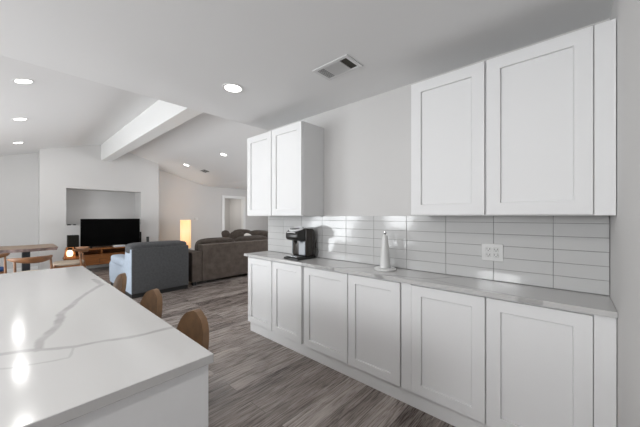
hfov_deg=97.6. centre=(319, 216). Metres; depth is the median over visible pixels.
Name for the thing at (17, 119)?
recessed light
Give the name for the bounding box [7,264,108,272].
baseboard
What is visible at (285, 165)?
upper cabinet
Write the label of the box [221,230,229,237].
throw pillow
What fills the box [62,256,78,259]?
side table
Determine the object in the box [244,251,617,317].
countertop
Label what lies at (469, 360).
base cabinet
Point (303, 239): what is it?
coffee maker
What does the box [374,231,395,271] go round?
paper towel holder
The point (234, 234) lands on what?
throw pillow
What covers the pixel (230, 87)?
recessed light
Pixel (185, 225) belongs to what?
floor lamp
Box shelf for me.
[73,251,124,256]
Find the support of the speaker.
on the tv console
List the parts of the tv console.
drawer, drawer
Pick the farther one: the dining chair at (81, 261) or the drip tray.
the dining chair at (81, 261)
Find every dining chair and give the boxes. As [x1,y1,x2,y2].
[0,253,9,273]
[7,255,52,272]
[52,246,88,268]
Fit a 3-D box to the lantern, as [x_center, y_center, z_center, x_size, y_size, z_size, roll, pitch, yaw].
[-5.858,0.842,6.557,0.180,0.246,0.210,0,0,42]
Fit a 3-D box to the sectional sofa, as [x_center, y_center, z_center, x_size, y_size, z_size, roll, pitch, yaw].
[-2.657,0.910,7.766,3.100,0.969,3.110,0,0,42]
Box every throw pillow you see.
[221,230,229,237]
[230,231,243,238]
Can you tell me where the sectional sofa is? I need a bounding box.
[188,229,267,285]
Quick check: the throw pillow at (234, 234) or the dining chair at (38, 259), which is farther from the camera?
the throw pillow at (234, 234)
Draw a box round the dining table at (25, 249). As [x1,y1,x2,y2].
[0,244,57,270]
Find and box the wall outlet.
[482,243,502,261]
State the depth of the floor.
2.34 m
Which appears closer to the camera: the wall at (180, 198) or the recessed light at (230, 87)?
the recessed light at (230, 87)
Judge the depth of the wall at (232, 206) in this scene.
13.25 m
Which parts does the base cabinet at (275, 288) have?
door, door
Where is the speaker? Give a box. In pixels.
[67,235,78,249]
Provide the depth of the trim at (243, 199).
11.76 m
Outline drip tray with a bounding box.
[286,255,303,257]
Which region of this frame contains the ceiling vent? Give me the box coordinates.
[313,54,362,80]
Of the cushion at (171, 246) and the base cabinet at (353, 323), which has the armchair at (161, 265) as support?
the cushion at (171, 246)
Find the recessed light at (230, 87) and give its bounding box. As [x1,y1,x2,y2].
[222,83,243,92]
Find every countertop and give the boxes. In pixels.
[0,266,212,426]
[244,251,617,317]
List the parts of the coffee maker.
plate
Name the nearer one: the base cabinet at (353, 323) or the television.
the base cabinet at (353, 323)
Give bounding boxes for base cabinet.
[248,257,304,355]
[304,266,402,401]
[402,282,616,426]
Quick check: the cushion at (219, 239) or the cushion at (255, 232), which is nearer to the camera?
the cushion at (219, 239)
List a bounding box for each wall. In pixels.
[0,153,267,268]
[38,145,158,269]
[225,198,240,232]
[269,18,609,295]
[610,0,639,426]
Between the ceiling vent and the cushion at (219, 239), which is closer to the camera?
the ceiling vent
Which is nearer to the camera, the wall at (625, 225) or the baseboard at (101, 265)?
the wall at (625, 225)
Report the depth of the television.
7.57 m
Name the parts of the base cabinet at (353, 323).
door, door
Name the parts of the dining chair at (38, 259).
leg, rail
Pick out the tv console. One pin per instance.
(95, 255)
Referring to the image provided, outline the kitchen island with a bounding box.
[56,365,207,426]
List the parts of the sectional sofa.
arm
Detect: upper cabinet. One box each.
[247,121,323,215]
[411,18,615,215]
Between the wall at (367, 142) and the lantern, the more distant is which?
the lantern
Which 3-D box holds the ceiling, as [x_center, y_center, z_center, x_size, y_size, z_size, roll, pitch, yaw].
[-0.899,-1.685,4.307,13.500,1.090,11.200,0,0,42]
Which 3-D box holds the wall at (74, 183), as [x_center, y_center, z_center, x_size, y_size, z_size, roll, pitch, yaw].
[-6.194,-0.310,8.029,0.650,3.410,2.640,0,0,42]
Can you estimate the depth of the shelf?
7.36 m
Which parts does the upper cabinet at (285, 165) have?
door, door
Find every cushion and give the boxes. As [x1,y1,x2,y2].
[125,240,186,252]
[195,237,234,250]
[234,229,249,233]
[234,235,267,241]
[249,230,267,236]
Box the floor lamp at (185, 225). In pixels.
[180,220,190,247]
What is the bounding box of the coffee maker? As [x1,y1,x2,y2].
[284,226,317,260]
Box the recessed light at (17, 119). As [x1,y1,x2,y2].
[12,118,27,120]
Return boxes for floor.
[88,266,454,426]
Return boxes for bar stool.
[113,273,126,293]
[140,288,162,317]
[177,309,208,349]
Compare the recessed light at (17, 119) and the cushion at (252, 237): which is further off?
the cushion at (252, 237)
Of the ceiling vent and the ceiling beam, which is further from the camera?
the ceiling beam
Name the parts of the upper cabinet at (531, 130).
door, door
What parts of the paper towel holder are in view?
post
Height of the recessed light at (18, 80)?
0.053 m
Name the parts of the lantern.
lamp shade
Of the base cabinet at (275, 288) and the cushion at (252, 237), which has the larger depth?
the cushion at (252, 237)
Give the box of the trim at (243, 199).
[222,195,245,230]
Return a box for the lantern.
[63,247,75,258]
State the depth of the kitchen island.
0.83 m
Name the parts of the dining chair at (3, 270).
rail, leg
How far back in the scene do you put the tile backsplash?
2.06 m
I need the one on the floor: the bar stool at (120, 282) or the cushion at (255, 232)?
the bar stool at (120, 282)
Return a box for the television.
[80,219,139,247]
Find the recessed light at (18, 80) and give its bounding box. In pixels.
[12,78,34,83]
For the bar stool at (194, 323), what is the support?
on the floor
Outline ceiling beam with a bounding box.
[101,100,202,161]
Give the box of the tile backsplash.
[268,216,609,295]
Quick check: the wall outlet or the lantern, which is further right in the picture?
the wall outlet
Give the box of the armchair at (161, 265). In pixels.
[109,240,187,298]
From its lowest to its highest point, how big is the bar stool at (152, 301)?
0.876 m
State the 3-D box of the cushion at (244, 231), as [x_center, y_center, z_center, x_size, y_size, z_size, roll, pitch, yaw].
[-2.595,0.650,9.371,0.945,0.448,0.320,0,0,42]
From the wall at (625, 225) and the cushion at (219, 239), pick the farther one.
the cushion at (219, 239)
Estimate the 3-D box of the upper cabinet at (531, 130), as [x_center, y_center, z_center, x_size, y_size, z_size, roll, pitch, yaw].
[1.163,-0.485,1.831,1.040,0.960,0.338,0,0,42]
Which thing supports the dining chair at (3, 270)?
on the floor
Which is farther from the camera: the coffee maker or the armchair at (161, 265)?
the armchair at (161, 265)
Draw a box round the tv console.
[66,245,125,265]
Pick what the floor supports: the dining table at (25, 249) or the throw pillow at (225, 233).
the dining table at (25, 249)
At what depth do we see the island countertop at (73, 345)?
0.97 m
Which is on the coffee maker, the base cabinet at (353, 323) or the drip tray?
the drip tray
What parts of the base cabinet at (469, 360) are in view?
door, door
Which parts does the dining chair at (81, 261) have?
seat, seat frame, rail, leg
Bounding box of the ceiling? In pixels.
[0,0,613,189]

